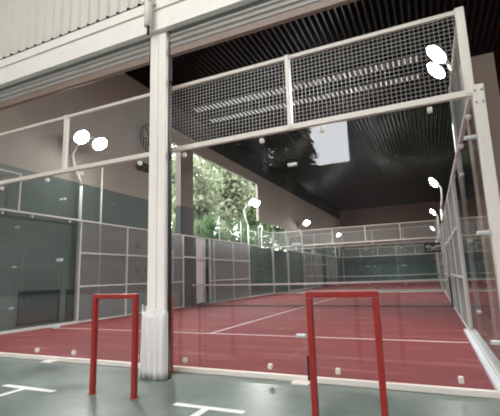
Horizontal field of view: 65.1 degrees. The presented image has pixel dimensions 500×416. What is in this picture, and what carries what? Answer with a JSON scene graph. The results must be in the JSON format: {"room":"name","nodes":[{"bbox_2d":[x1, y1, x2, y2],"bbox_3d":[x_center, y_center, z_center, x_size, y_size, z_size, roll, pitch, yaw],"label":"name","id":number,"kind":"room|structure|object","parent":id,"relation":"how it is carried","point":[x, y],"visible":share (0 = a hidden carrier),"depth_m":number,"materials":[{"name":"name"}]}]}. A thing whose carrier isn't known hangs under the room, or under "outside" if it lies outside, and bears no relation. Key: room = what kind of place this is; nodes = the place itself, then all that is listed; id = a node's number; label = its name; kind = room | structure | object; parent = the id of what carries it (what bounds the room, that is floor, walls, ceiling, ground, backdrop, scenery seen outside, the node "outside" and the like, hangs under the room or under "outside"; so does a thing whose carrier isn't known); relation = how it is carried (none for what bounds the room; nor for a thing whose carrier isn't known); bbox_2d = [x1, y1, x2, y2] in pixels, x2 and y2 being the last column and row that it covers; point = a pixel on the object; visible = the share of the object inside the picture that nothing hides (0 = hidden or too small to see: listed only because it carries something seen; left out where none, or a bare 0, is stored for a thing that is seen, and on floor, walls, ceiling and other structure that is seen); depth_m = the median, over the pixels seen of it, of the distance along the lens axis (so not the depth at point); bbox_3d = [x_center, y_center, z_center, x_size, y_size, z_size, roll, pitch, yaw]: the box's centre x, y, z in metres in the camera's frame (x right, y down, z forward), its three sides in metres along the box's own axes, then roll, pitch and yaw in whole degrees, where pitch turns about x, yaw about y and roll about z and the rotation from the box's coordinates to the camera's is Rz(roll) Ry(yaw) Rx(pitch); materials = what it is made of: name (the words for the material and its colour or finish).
{"room":"sports hall","nodes":[
{"label":"sports hall","id":0,"kind":"room"},
{"bbox_2d":[0,0,142,58],"bbox_3d":[-4.272,-4.379,7.140,22.200,3.470,0.035,-6,-11,24],"label":"cladding","id":1,"kind":"object","parent":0,"point":[23,23],"visible":0.97,"depth_m":6.57,"materials":[{"name":"white metal"}]},
{"bbox_2d":[0,3,143,59],"bbox_3d":[-4.339,-5.223,7.441,22.000,5.500,0.070,-6,-11,24],"label":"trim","id":2,"kind":"structure","parent":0,"point":[128,9],"depth_m":6.32,"materials":[{"name":"metal"}]},
{"bbox_2d":[0,0,257,88],"bbox_3d":[-4.237,-2.363,6.973,22.000,0.460,0.330,-6,-11,24],"label":"beam","id":3,"kind":"structure","parent":0,"point":[126,28],"depth_m":5.89,"materials":[{"name":"beige metal"}]},
{"bbox_2d":[0,37,150,109],"bbox_3d":[-4.309,-2.030,7.125,6.480,0.600,0.400,-6,-11,24],"label":"roller shutter","id":4,"kind":"object","parent":3,"relation":"attached to","point":[135,55],"visible":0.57,"depth_m":6.18,"materials":[{"name":"grey metal"}]},
{"bbox_2d":[141,0,156,34],"bbox_3d":[-1.413,-2.873,5.484,0.150,0.980,0.140,-6,-11,24],"label":"pipe","id":5,"kind":"object","parent":3,"relation":"attached to","point":[148,4],"visible":1,"depth_m":5.41,"materials":[{"name":"beige metal"}]},
{"bbox_2d":[170,0,358,56],"bbox_3d":[2.171,-2.735,4.235,7.060,0.600,0.400,-6,-11,24],"label":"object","id":6,"kind":"structure","parent":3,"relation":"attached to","point":[259,15],"depth_m":5.02,"materials":[{"name":"grey metal"}]},
{"bbox_2d":[0,73,343,331],"bbox_3d":[1.971,0.791,28.610,0.160,10.500,44.600,-6,-11,24],"label":"wall","id":7,"kind":"structure","parent":0,"point":[34,247],"depth_m":13.05,"materials":[{"name":"paint"}]},
{"bbox_2d":[16,289,60,325],"bbox_3d":[-5.723,2.685,10.662,0.030,0.870,1.260,-6,-11,24],"label":"air vent","id":8,"kind":"object","parent":7,"relation":"in","point":[44,294],"visible":1,"depth_m":10.62,"materials":[{"name":"grey metal"}]},
{"bbox_2d":[65,288,92,320],"bbox_3d":[-5.161,2.907,11.869,0.030,0.890,1.000,-6,-11,24],"label":"air vent","id":9,"kind":"object","parent":7,"relation":"in","point":[70,298],"visible":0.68,"depth_m":11.64,"materials":[{"name":"grey metal"}]},
{"bbox_2d":[137,162,148,172],"bbox_3d":[-4.046,-1.551,15.112,0.327,0.270,0.700,-6,-11,24],"label":"loudspeaker","id":10,"kind":"object","parent":7,"relation":"attached to","point":[144,167],"visible":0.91,"depth_m":14.87,"materials":[{"name":"black plastic"}]},
{"bbox_2d":[140,123,149,151],"bbox_3d":[-3.992,-2.678,15.444,0.360,1.280,1.280,-6,-11,24],"label":"wall fan","id":11,"kind":"object","parent":7,"relation":"attached to","point":[145,125],"visible":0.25,"depth_m":15.01,"materials":[{"name":"black plastic"}]},
{"bbox_2d":[172,250,175,279],"bbox_3d":[-3.193,2.368,16.226,0.060,1.280,0.550,-6,-11,24],"label":"board","id":12,"kind":"object","parent":7,"relation":"attached to","point":[172,250],"visible":0.18,"depth_m":16.24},
{"bbox_2d":[196,238,207,303],"bbox_3d":[-2.232,2.907,18.251,0.060,2.950,0.980,-6,-11,24],"label":"board","id":13,"kind":"object","parent":7,"relation":"attached to","point":[201,269],"visible":0.82,"depth_m":18.19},
{"bbox_2d":[194,212,286,250],"bbox_3d":[0.035,1.681,24.076,0.057,1.404,13.208,-6,-11,24],"label":"fence","id":14,"kind":"object","parent":7,"relation":"on","point":[225,221],"visible":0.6,"depth_m":22.34,"materials":[{"name":"white paint"}]},
{"bbox_2d":[0,281,499,415],"bbox_3d":[-3.748,3.813,13.965,60.001,0.136,82.000,-6,-11,24],"label":"floor","id":15,"kind":"structure","parent":0,"point":[422,345],"depth_m":5.53,"materials":[{"name":"red paint"}]},
{"bbox_2d":[0,384,56,395],"bbox_3d":[-2.792,2.000,4.017,0.840,0.001,1.210,-6,-11,24],"label":"line marking","id":16,"kind":"object","parent":15,"relation":"on","point":[7,385],"depth_m":4.47,"materials":[{"name":"white paint"}]},
{"bbox_2d":[71,130,106,320],"bbox_3d":[-5.011,0.545,11.618,0.860,5.607,1.164,-6,-11,24],"label":"floodlight","id":17,"kind":"object","parent":15,"relation":"on","point":[100,139],"visible":0.73,"depth_m":11.97,"materials":[{"name":"white paint"}]},
{"bbox_2d":[97,167,103,292],"bbox_3d":[-4.808,1.065,12.555,0.160,4.890,0.160,-6,-11,24],"label":"steel pole","id":18,"kind":"object","parent":15,"relation":"on","point":[102,167],"visible":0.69,"depth_m":12.69,"materials":[{"name":"white metal"}]},
{"bbox_2d":[88,293,138,398],"bbox_3d":[-1.463,1.462,4.217,0.618,1.052,0.068,-6,-11,22],"label":"barrier","id":19,"kind":"object","parent":15,"relation":"on","point":[135,297],"visible":1,"depth_m":4.21,"materials":[{"name":"red metal"}]},
{"bbox_2d":[0,169,273,334],"bbox_3d":[-2.563,2.219,17.010,0.070,4.002,20.000,-6,-11,24],"label":"wall","id":20,"kind":"structure","parent":15,"relation":"on","point":[129,282],"depth_m":13.37,"materials":[{"name":"clear glass"}]},
{"bbox_2d":[147,31,173,379],"bbox_3d":[-1.153,-0.181,5.300,0.310,4.640,0.385,-6,-11,24],"label":"pillar","id":21,"kind":"structure","parent":15,"relation":"on","point":[159,298],"depth_m":5.16,"materials":[{"name":"beige metal"}]},
{"bbox_2d":[139,304,167,380],"bbox_3d":[-1.182,1.646,4.876,0.388,0.878,0.222,-6,-11,24],"label":"plastic sheet","id":22,"kind":"object","parent":21,"relation":"attached to","point":[154,326],"visible":1,"depth_m":4.79,"materials":[{"name":"white plastic"}]},
{"bbox_2d":[175,150,193,306],"bbox_3d":[-2.942,0.767,17.639,0.288,7.100,1.000,-6,-11,24],"label":"wall pier","id":23,"kind":"object","parent":15,"relation":"on","point":[184,166],"visible":0.71,"depth_m":17.54,"materials":[{"name":"paint"}]},
{"bbox_2d":[172,214,197,238],"bbox_3d":[-3.561,2.348,20.151,2.053,4.895,2.129,-1,-10,-7],"label":"shrub","id":24,"kind":"object","parent":15,"relation":"on","point":[173,219],"visible":0.03,"depth_m":20.18,"materials":[{"name":"green plant"}]},
{"bbox_2d":[172,145,224,224],"bbox_3d":[-4.428,0.579,28.878,5.136,11.410,5.596,-6,-11,24],"label":"leafy tree","id":25,"kind":"object","parent":15,"relation":"on","point":[203,196],"visible":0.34,"depth_m":28.06,"materials":[{"name":"green plant"}]},
{"bbox_2d":[173,403,244,415],"bbox_3d":[-0.623,1.781,3.147,0.750,0.001,1.190,-6,-11,24],"label":"line marking","id":26,"kind":"object","parent":15,"relation":"on","point":[203,409],"depth_m":3.60,"materials":[{"name":"white paint"}]},
{"bbox_2d":[193,211,226,242],"bbox_3d":[-2.442,2.688,22.740,2.270,5.046,2.322,-6,-11,24],"label":"shrub","id":27,"kind":"object","parent":15,"relation":"on","point":[210,224],"visible":0.16,"depth_m":22.49,"materials":[{"name":"green plant"}]},
{"bbox_2d":[197,158,234,233],"bbox_3d":[-4.694,0.339,47.823,7.346,18.373,6.925,0,-10,-9],"label":"leafy tree","id":28,"kind":"object","parent":15,"relation":"on","point":[198,158],"visible":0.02,"depth_m":47.78,"materials":[{"name":"green plant"}]},
{"bbox_2d":[203,162,254,235],"bbox_3d":[-2.168,0.590,34.895,5.349,13.306,4.884,-6,-11,24],"label":"leafy tree","id":29,"kind":"object","parent":15,"relation":"on","point":[237,191],"visible":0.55,"depth_m":33.93,"materials":[{"name":"green plant"}]},
{"bbox_2d":[217,219,246,245],"bbox_3d":[-1.104,3.106,25.021,2.148,4.920,2.197,-6,-11,24],"label":"shrub","id":30,"kind":"object","parent":15,"relation":"on","point":[232,237],"visible":0.08,"depth_m":25.18,"materials":[{"name":"green plant"}]},
{"bbox_2d":[238,222,254,246],"bbox_3d":[-0.247,3.548,27.419,2.012,5.047,2.282,7,-13,-42],"label":"shrub","id":31,"kind":"object","parent":15,"relation":"on","point":[242,228],"visible":0.07,"depth_m":27.47,"materials":[{"name":"green plant"}]},
{"bbox_2d":[0,6,499,398],"bbox_3d":[-2.201,0.276,5.960,10.250,4.030,0.220,-6,-11,24],"label":"frame","id":32,"kind":"structure","parent":15,"relation":"on","point":[483,135],"depth_m":4.78,"materials":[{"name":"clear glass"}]},
{"bbox_2d":[243,199,259,291],"bbox_3d":[0.106,2.301,22.664,0.860,5.607,1.164,-6,-11,24],"label":"floodlight","id":33,"kind":"object","parent":15,"relation":"on","point":[251,201],"visible":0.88,"depth_m":23.06,"materials":[{"name":"white paint"}]},
{"bbox_2d":[234,183,271,236],"bbox_3d":[0.951,1.189,40.705,5.502,13.919,5.239,4,-12,-31],"label":"leafy tree","id":34,"kind":"object","parent":15,"relation":"on","point":[251,214],"visible":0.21,"depth_m":39.39,"materials":[{"name":"green plant"}]},
{"bbox_2d":[252,225,276,249],"bbox_3d":[1.057,3.813,29.709,2.358,5.196,1.846,-3,-10,6],"label":"shrub","id":35,"kind":"object","parent":15,"relation":"on","point":[256,237],"visible":0.07,"depth_m":29.66,"materials":[{"name":"green plant"}]},
{"bbox_2d":[260,223,284,250],"bbox_3d":[3.852,2.630,46.701,5.543,12.951,4.932,-6,-11,24],"label":"leafy tree","id":36,"kind":"object","parent":15,"relation":"on","point":[274,228],"visible":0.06,"depth_m":46.13,"materials":[{"name":"green plant"}]},
{"bbox_2d":[299,220,309,287],"bbox_3d":[4.559,3.829,32.273,0.860,5.607,1.164,-6,-11,24],"label":"floodlight","id":37,"kind":"object","parent":15,"relation":"on","point":[306,222],"visible":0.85,"depth_m":32.46,"materials":[{"name":"white paint"}]},
{"bbox_2d":[289,237,342,290],"bbox_3d":[7.007,5.503,37.665,0.070,4.002,20.000,-6,-11,24],"label":"wall","id":38,"kind":"structure","parent":15,"relation":"on","point":[314,265],"depth_m":35.51,"materials":[{"name":"clear glass"}]},
{"bbox_2d":[191,277,453,306],"bbox_3d":[2.028,3.217,14.725,10.000,0.948,0.070,-6,-11,24],"label":"net","id":39,"kind":"object","parent":15,"relation":"on","point":[449,278],"visible":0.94,"depth_m":14.47,"materials":[{"name":"black fabric"}]},
{"bbox_2d":[305,290,388,415],"bbox_3d":[0.777,1.219,3.218,0.629,1.052,0.068,-6,-11,22],"label":"barrier","id":40,"kind":"object","parent":15,"relation":"on","point":[311,358],"visible":1,"depth_m":3.23,"materials":[{"name":"red metal"}]},
{"bbox_2d":[271,220,443,293],"bbox_3d":[6.121,3.132,23.921,10.250,4.030,0.220,-6,-11,24],"label":"wall","id":41,"kind":"structure","parent":15,"relation":"on","point":[424,236],"depth_m":24.05,"materials":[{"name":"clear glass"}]},
{"bbox_2d":[424,239,439,252],"bbox_3d":[10.452,2.117,22.222,1.050,0.841,0.058,-6,-11,24],"label":"banner","id":42,"kind":"object","parent":41,"relation":"hanging from","point":[429,247],"visible":0.76,"depth_m":22.25,"materials":[{"name":"fabric"}]},
{"bbox_2d":[286,225,444,291],"bbox_3d":[7.369,3.560,26.616,10.250,4.030,0.220,-6,-11,24],"label":"wall","id":43,"kind":"structure","parent":15,"relation":"on","point":[403,237],"depth_m":26.65,"materials":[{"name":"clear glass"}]},
{"bbox_2d":[324,273,439,285],"bbox_3d":[11.598,6.501,35.380,10.000,0.948,0.070,-6,-11,24],"label":"net","id":44,"kind":"object","parent":15,"relation":"on","point":[436,273],"visible":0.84,"depth_m":35.15,"materials":[{"name":"black fabric"}]},
{"bbox_2d":[342,245,437,281],"bbox_3d":[15.691,6.416,44.577,10.250,4.030,0.220,-6,-11,24],"label":"wall","id":45,"kind":"structure","parent":15,"relation":"on","point":[412,246],"depth_m":45.02,"materials":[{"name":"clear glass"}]},
{"bbox_2d":[435,241,442,287],"bbox_3d":[16.095,4.515,33.612,0.070,4.002,20.000,-6,-11,24],"label":"wall","id":46,"kind":"structure","parent":15,"relation":"on","point":[437,255],"depth_m":29.82,"materials":[{"name":"clear glass"}]},
{"bbox_2d":[427,44,481,328],"bbox_3d":[4.007,-0.436,7.596,0.510,5.607,1.164,-6,-11,24],"label":"floodlight","id":47,"kind":"object","parent":15,"relation":"on","point":[432,51],"visible":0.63,"depth_m":7.85,"materials":[{"name":"white paint"}]},
{"bbox_2d":[436,24,499,379],"bbox_3d":[6.525,1.231,12.957,0.070,4.002,20.000,-6,-11,24],"label":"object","id":48,"kind":"structure","parent":15,"relation":"on","point":[465,249],"depth_m":5.53,"materials":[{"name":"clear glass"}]},
{"bbox_2d":[430,209,438,219],"bbox_3d":[13.577,2.849,28.251,0.510,5.607,1.164,-6,-11,24],"label":"floodlight","id":49,"kind":"object","parent":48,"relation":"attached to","point":[432,211],"visible":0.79,"depth_m":28.43,"materials":[{"name":"white paint"}]},
{"bbox_2d":[430,177,442,219],"bbox_3d":[9.125,1.321,18.642,0.510,5.607,1.164,-6,-11,24],"label":"floodlight","id":50,"kind":"object","parent":48,"relation":"attached to","point":[433,181],"visible":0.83,"depth_m":18.89,"materials":[{"name":"white paint"}]},
{"bbox_2d":[464,329,499,389],"bbox_3d":[3.298,2.064,5.678,0.070,0.048,4.320,-6,-11,24],"label":"trim","id":51,"kind":"structure","parent":48,"relation":"attached to","point":[495,381],"depth_m":4.83,"materials":[{"name":"white metal"}]},
{"bbox_2d":[255,184,286,228],"bbox_3d":[1.598,0.029,27.958,0.160,2.400,5.500,-6,-11,24],"label":"wall","id":52,"kind":"structure","parent":0,"point":[271,210],"depth_m":27.43,"materials":[{"name":"paint"}]},
{"bbox_2d":[124,0,499,210],"bbox_3d":[13.541,-3.528,27.288,23.175,0.046,38.780,-6,-11,24],"label":"ceiling","id":53,"kind":"structure","parent":0,"point":[391,158],"depth_m":17.53,"materials":[{"name":"black metal"}]},
{"bbox_2d":[192,84,285,111],"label":"strip light","id":54,"kind":"object","parent":53,"relation":"attached to","point":[223,101],"depth_m":17.07,"materials":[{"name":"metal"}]},
{"bbox_2d":[208,101,286,122],"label":"strip light","id":55,"kind":"object","parent":53,"relation":"attached to","point":[229,117],"depth_m":18.49,"materials":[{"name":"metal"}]},
{"bbox_2d":[291,52,421,90],"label":"strip light","id":56,"kind":"object","parent":53,"relation":"attached to","point":[356,73],"depth_m":15.06,"materials":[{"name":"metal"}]},
{"bbox_2d":[292,70,422,105],"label":"strip light","id":57,"kind":"object","parent":53,"relation":"attached to","point":[356,89],"depth_m":16.43,"materials":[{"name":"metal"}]},
{"bbox_2d":[339,201,449,281],"bbox_3d":[22.345,3.430,43.694,24.600,9.200,0.200,-6,-11,24],"label":"wall","id":58,"kind":"structure","parent":0,"point":[394,264],"depth_m":46.15,"materials":[{"name":"green paint"}]},
{"bbox_2d":[460,52,499,310],"bbox_3d":[4.202,-0.239,6.750,0.500,4.920,0.500,-6,-11,24],"label":"wall pier","id":59,"kind":"object","parent":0,"point":[483,66],"visible":0.3,"depth_m":6.75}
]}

